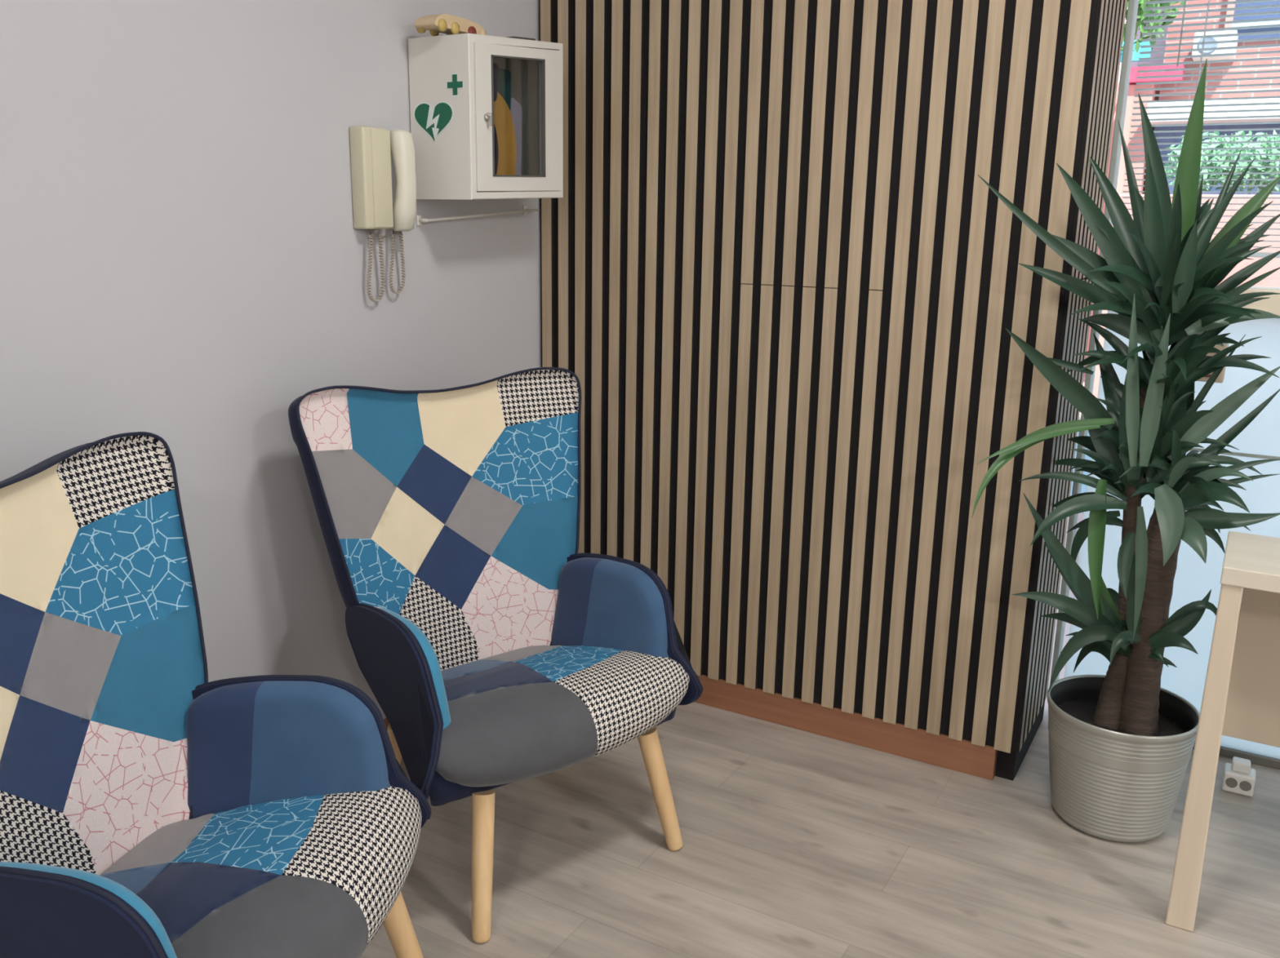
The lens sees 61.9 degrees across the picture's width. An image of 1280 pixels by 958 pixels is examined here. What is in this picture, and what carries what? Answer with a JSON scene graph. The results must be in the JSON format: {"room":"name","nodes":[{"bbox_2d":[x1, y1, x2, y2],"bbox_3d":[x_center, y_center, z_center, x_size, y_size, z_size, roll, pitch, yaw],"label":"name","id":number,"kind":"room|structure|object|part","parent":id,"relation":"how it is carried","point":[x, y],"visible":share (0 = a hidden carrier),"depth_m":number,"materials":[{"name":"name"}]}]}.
{"room":"waiting room","nodes":[
{"label":"waiting room","id":0,"kind":"room"},
{"bbox_2d":[0,0,541,719],"bbox_3d":[-1.420,-0.277,1.253,0.116,2.600,5.520,9,16,29],"label":"wall","id":1,"kind":"structure","parent":0,"point":[184,261],"depth_m":2.17,"materials":[{"name":"white paint"}]},
{"bbox_2d":[349,125,416,301],"bbox_3d":[-0.587,-0.605,2.455,0.151,0.386,0.067,-12,19,-42],"label":"phone","id":2,"kind":"object","parent":1,"relation":"attached to","point":[371,148],"visible":1,"depth_m":2.42,"materials":[{"name":"beige plastic"}]},
{"bbox_2d":[369,229,379,234],"bbox_3d":[-0.607,-0.568,2.440,0.022,0.016,0.022,9,16,29],"label":"socket","id":3,"kind":"object","parent":2,"relation":"attached to","point":[371,231],"depth_m":2.43,"materials":[{"name":"grey plastic"}]},
{"bbox_3d":[-0.595,-0.495,2.494,0.024,0.154,0.127,9,16,29],"label":"curled cord","id":4,"kind":"part","parent":2,"relation":"part of","materials":[{"name":"beige plastic"}]},
{"bbox_2d":[392,229,402,234],"bbox_3d":[-0.569,-0.582,2.503,0.022,0.016,0.022,9,16,29],"label":"socket","id":5,"kind":"object","parent":2,"relation":"attached to","point":[394,231],"depth_m":2.49,"materials":[{"name":"grey plastic"}]},
{"bbox_2d":[383,718,389,729],"bbox_3d":[-1.519,1.002,1.290,0.016,0.095,4.780,9,16,29],"label":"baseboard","id":6,"kind":"structure","parent":1,"relation":"attached to","point":[386,722],"depth_m":2.72,"materials":[{"name":"brown wood"}]},
{"bbox_2d":[416,205,539,225],"bbox_3d":[-0.412,-0.688,2.780,0.029,0.054,0.473,9,16,29],"label":"wall rail","id":7,"kind":"object","parent":1,"relation":"attached to","point":[420,220],"visible":1,"depth_m":2.73,"materials":[{"name":"white metal"}]},
{"bbox_3d":[-0.402,-0.688,2.776,0.007,0.040,0.470,9,16,29],"label":"rod","id":8,"kind":"part","parent":7,"relation":"part of","materials":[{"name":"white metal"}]},
{"bbox_2d":[408,32,563,199],"bbox_3d":[-0.362,-0.888,2.631,0.200,0.392,0.379,9,16,29],"label":"upper cabinet","id":9,"kind":"object","parent":1,"relation":"attached to","point":[451,83],"visible":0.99,"depth_m":2.51,"materials":[{"name":"white metal"}]},
{"bbox_2d":[414,13,487,35],"bbox_3d":[-0.438,-1.047,2.474,0.074,0.040,0.184,9,16,29],"label":"ornament","id":10,"kind":"object","parent":9,"relation":"on","point":[446,24],"visible":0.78,"depth_m":2.43,"materials":[{"name":"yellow wood"}]},
{"bbox_2d":[476,62,522,191],"bbox_3d":[-0.382,-0.858,2.614,0.110,0.309,0.274,9,16,29],"label":"defibrillator","id":11,"kind":"object","parent":9,"relation":"in","point":[508,112],"visible":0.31,"depth_m":2.63,"materials":[{"name":"orange plastic"}]},
{"bbox_3d":[-0.297,-0.878,2.595,0.015,0.353,0.340,9,16,29],"label":"door","id":12,"kind":"part","parent":9,"relation":"part of","materials":[{"name":"white metal"}]},
{"bbox_2d":[505,35,535,39],"bbox_3d":[-0.311,-1.097,2.665,0.060,0.015,0.090,9,16,29],"label":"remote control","id":13,"kind":"object","parent":9,"relation":"on","point":[513,37],"visible":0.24,"depth_m":2.64,"materials":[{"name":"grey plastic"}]},
{"bbox_2d":[539,0,1097,753],"bbox_3d":[0.451,-0.645,2.888,1.419,2.600,0.500,9,16,29],"label":"wall","id":14,"kind":"structure","parent":0,"point":[783,283],"depth_m":2.67,"materials":[{"name":"wood"}]},
{"bbox_2d":[694,675,997,781],"bbox_3d":[0.294,0.618,3.000,1.375,0.087,0.026,9,16,29],"label":"baseboard","id":15,"kind":"structure","parent":14,"relation":"attached to","point":[962,757],"depth_m":2.83,"materials":[{"name":"brown wood"}]},
{"bbox_2d":[359,702,1279,957],"bbox_3d":[0.655,1.373,0.325,5.000,0.100,5.400,9,16,29],"label":"floor","id":16,"kind":"structure","parent":0,"point":[797,843],"depth_m":2.30,"materials":[{"name":"laminate"}]},
{"bbox_2d":[0,431,431,957],"bbox_3d":[-0.694,0.487,1.559,0.619,0.999,0.697,4,14,12],"label":"armchair","id":17,"kind":"object","parent":16,"relation":"on","point":[150,807],"visible":1,"depth_m":1.67,"materials":[{"name":"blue fabric"}]},
{"bbox_3d":[-0.708,0.583,1.320,0.360,0.256,0.077,5,14,18],"label":"armrest","id":18,"kind":"part","parent":17,"relation":"part of","materials":[{"name":"blue fabric"}]},
{"bbox_3d":[-0.872,0.330,1.562,0.151,0.695,0.689,4,14,12],"label":"backrest","id":19,"kind":"part","parent":17,"relation":"part of","materials":[{"name":"multicoloured fabric"}]},
{"bbox_3d":[-0.627,0.631,1.579,0.468,0.139,0.634,4,14,12],"label":"seat","id":20,"kind":"part","parent":17,"relation":"part of","materials":[{"name":"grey fabric"}]},
{"bbox_3d":[-0.599,0.468,1.799,0.360,0.256,0.077,2,14,6],"label":"armrest","id":21,"kind":"part","parent":17,"relation":"part of","materials":[{"name":"blue fabric"}]},
{"bbox_3d":[-0.394,0.802,1.803,0.107,0.281,0.044,-7,16,-29],"label":"leg","id":22,"kind":"part","parent":17,"relation":"part of","materials":[{"name":"brown wood"}]},
{"bbox_2d":[288,367,702,943],"bbox_3d":[-0.294,0.307,2.304,0.704,1.010,0.625,-10,18,-39],"label":"armchair","id":23,"kind":"object","parent":16,"relation":"on","point":[494,652],"visible":0.96,"depth_m":2.33,"materials":[{"name":"multicoloured fabric"}]},
{"bbox_3d":[-0.556,0.667,2.343,0.108,0.284,0.045,3,14,7],"label":"leg","id":24,"kind":"part","parent":23,"relation":"part of","materials":[{"name":"brown wood"}]},
{"bbox_3d":[-0.464,0.387,2.123,0.078,0.259,0.363,-8,16,-33],"label":"armrest","id":25,"kind":"part","parent":23,"relation":"part of","materials":[{"name":"blue fabric"}]},
{"bbox_3d":[-0.412,0.125,2.407,0.696,0.702,0.152,-10,18,-39],"label":"backrest","id":26,"kind":"part","parent":23,"relation":"part of","materials":[{"name":"multicoloured fabric"}]},
{"bbox_3d":[-0.304,0.742,2.051,0.045,0.284,0.108,2,14,2],"label":"leg","id":27,"kind":"part","parent":23,"relation":"part of","materials":[{"name":"brown wood"}]},
{"bbox_3d":[-0.251,0.461,2.285,0.641,0.141,0.472,-10,18,-39],"label":"seat","id":28,"kind":"part","parent":23,"relation":"part of","materials":[{"name":"grey fabric"}]},
{"bbox_3d":[-0.073,0.316,2.441,0.363,0.259,0.078,14,19,42],"label":"armrest","id":29,"kind":"part","parent":23,"relation":"part of","materials":[{"name":"blue fabric"}]},
{"bbox_3d":[0.044,0.678,2.334,0.108,0.284,0.045,3,14,7],"label":"leg","id":30,"kind":"part","parent":23,"relation":"part of","materials":[{"name":"brown wood"}]},
{"bbox_2d":[1047,675,1199,843],"bbox_3d":[1.104,0.655,2.480,0.324,0.288,0.324,9,16,29],"label":"plant pot","id":31,"kind":"object","parent":16,"relation":"on","point":[1118,785],"visible":0.94,"depth_m":2.38,"materials":[{"name":"grey ceramic"}]},
{"bbox_2d":[971,58,1279,736],"bbox_3d":[1.065,-0.134,2.322,0.624,1.466,0.533,9,16,29],"label":"yucca plant","id":32,"kind":"object","parent":31,"relation":"on","point":[1161,271],"visible":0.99,"depth_m":2.25,"materials":[{"name":"green plant"}]},
{"bbox_2d":[1164,531,1279,932],"bbox_3d":[1.729,0.590,1.813,1.406,0.750,0.280,9,16,29],"label":"desk","id":33,"kind":"object","parent":16,"relation":"on","point":[1241,698],"visible":1,"depth_m":2.08,"materials":[{"name":"laminate"}]},
{"bbox_3d":[1.087,0.539,2.050,0.051,0.716,0.051,9,16,29],"label":"leg","id":34,"kind":"part","parent":33,"relation":"part of","materials":[{"name":"beige wood"}]},
{"bbox_3d":[1.805,0.430,1.886,1.328,0.404,0.016,9,16,29],"label":"modesty panel","id":35,"kind":"part","parent":33,"relation":"part of","materials":[{"name":"beige wood"}]},
{"bbox_2d":[1222,756,1255,797],"bbox_3d":[1.480,0.732,2.634,0.068,0.078,0.061,9,16,29],"label":"power strip","id":36,"kind":"object","parent":16,"relation":"on","point":[1238,778],"visible":1,"depth_m":2.62,"materials":[{"name":"white plastic"}]},
{"bbox_2d":[1225,777,1251,791],"bbox_3d":[1.465,0.748,2.611,0.056,0.026,0.001,9,16,29],"label":"socket","id":37,"kind":"object","parent":36,"relation":"attached to","point":[1232,784],"depth_m":2.61,"materials":[{"name":"grey plastic"}]},
{"bbox_2d":[995,0,1127,781],"bbox_3d":[1.034,-0.548,2.529,0.056,2.600,0.415,9,16,29],"label":"wall","id":38,"kind":"structure","parent":0,"point":[1109,20],"depth_m":2.53,"materials":[{"name":"black paint"}]},
{"bbox_3d":[2.823,0.374,-1.136,0.100,2.600,5.520,9,16,29],"label":"wall","id":39,"kind":"structure","parent":0,"visible":0},
{"bbox_2d":[1049,0,1138,684],"bbox_3d":[2.636,-0.403,1.891,3.373,2.530,0.070,9,16,29],"label":"window frame","id":40,"kind":"structure","parent":39,"relation":"attached to","point":[1132,10],"depth_m":2.65,"materials":[{"name":"grey metal"}]},
{"bbox_2d":[1064,310,1279,759],"bbox_3d":[1.884,0.207,2.491,1.593,1.133,0.012,9,16,29],"label":"window","id":41,"kind":"structure","parent":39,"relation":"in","point":[1260,440],"depth_m":2.73,"materials":[{"name":"clear glass"}]},
{"bbox_2d":[1196,343,1228,382],"bbox_3d":[1.397,-0.289,2.628,0.084,0.092,0.060,9,16,29],"label":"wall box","id":42,"kind":"object","parent":41,"relation":"attached to","point":[1220,378],"visible":0.26,"depth_m":2.60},
{"bbox_2d":[1122,0,1279,257],"bbox_3d":[1.881,-1.009,2.154,1.583,1.130,0.038,9,16,29],"label":"blind","id":43,"kind":"object","parent":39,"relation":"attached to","point":[1260,255],"visible":0.61,"depth_m":2.50,"materials":[{"name":"white"}]},
{"bbox_3d":[1.319,-1.082,2.479,0.002,1.090,0.027,9,16,29],"label":"ladder cord","id":44,"kind":"part","parent":43,"relation":"part of","materials":[{"name":"white fabric"}]},
{"bbox_3d":[1.875,-0.467,2.291,1.583,0.012,0.022,9,16,29],"label":"rail","id":45,"kind":"part","parent":43,"relation":"part of","materials":[{"name":"white plastic"}]},
{"bbox_2d":[1192,742,1279,769],"bbox_3d":[2.634,0.883,2.208,3.343,0.022,0.045,9,16,29],"label":"trim","id":46,"kind":"structure","parent":39,"relation":"attached to","point":[1224,752],"depth_m":2.77,"materials":[{"name":"grey plastic"}]},
{"bbox_2d":[1235,285,1279,315],"bbox_3d":[2.629,-0.248,1.890,3.343,0.060,0.140,9,16,29],"label":"trim","id":47,"kind":"structure","parent":39,"relation":"attached to","point":[1272,304],"depth_m":2.47,"materials":[{"name":"beige wood"}]},
{"label":"outside","id":48,"kind":"structure","parent":0,"visible":0},
{"bbox_2d":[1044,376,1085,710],"bbox_3d":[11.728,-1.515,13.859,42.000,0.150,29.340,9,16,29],"label":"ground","id":49,"kind":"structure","parent":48,"point":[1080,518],"depth_m":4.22,"materials":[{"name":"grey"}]},
{"bbox_2d":[1084,4,1185,376],"bbox_3d":[3.033,-4.741,13.104,6.860,6.200,4.100,9,16,29],"label":"house","id":50,"kind":"structure","parent":49,"relation":"on","point":[1134,73],"depth_m":10.15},
{"bbox_2d":[1120,40,1151,62],"bbox_3d":[4.682,-4.008,10.041,0.260,0.180,0.380,9,16,29],"label":"sign board","id":51,"kind":"object","parent":50,"relation":"attached to","point":[1135,55],"visible":0.39,"depth_m":9.87,"materials":[{"name":"teal"}]},
{"bbox_2d":[1120,0,1184,54],"bbox_3d":[3.734,-3.134,9.072,1.801,5.015,1.512,9,16,29],"label":"street tree","id":52,"kind":"object","parent":49,"relation":"on","point":[1141,11],"visible":0.09,"depth_m":8.62,"materials":[{"name":"green plant"}]},
{"bbox_2d":[1092,194,1279,398],"bbox_3d":[4.984,-0.640,5.821,4.600,1.745,0.500,9,16,29],"label":"wall","id":53,"kind":"structure","parent":49,"relation":"on","point":[1273,280],"depth_m":6.20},
{"bbox_2d":[1164,129,1279,194],"bbox_3d":[4.634,-1.733,5.776,3.285,0.413,0.515,9,16,29],"label":"hedge","id":54,"kind":"object","parent":53,"relation":"on","point":[1240,132],"visible":0.55,"depth_m":6.31,"materials":[{"name":"green plant"}]},
{"bbox_2d":[1146,0,1279,194],"bbox_3d":[9.797,-4.162,9.070,9.380,7.200,4.300,9,16,29],"label":"brick building","id":55,"kind":"structure","parent":49,"relation":"on","point":[1196,2],"depth_m":9.75,"materials":[{"name":"brick"}]},
{"bbox_2d":[1191,30,1238,61],"bbox_3d":[5.220,-3.928,9.682,0.340,0.210,0.364,9,16,29],"label":"air conditioner","id":56,"kind":"object","parent":55,"relation":"attached to","point":[1232,37],"visible":0.66,"depth_m":9.54,"materials":[{"name":"white metal"}]},
{"bbox_2d":[1197,37,1217,53],"bbox_3d":[5.087,-3.894,9.557,0.164,0.164,0.008,9,16,29],"label":"fan grille","id":57,"kind":"object","parent":56,"relation":"attached to","point":[1206,39],"depth_m":9.55,"materials":[{"name":"grey metal"}]},
{"bbox_3d":[6.322,-3.973,9.138,2.200,0.050,0.040,9,16,29],"label":"window rail","id":58,"kind":"part","parent":55,"relation":"part of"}
]}

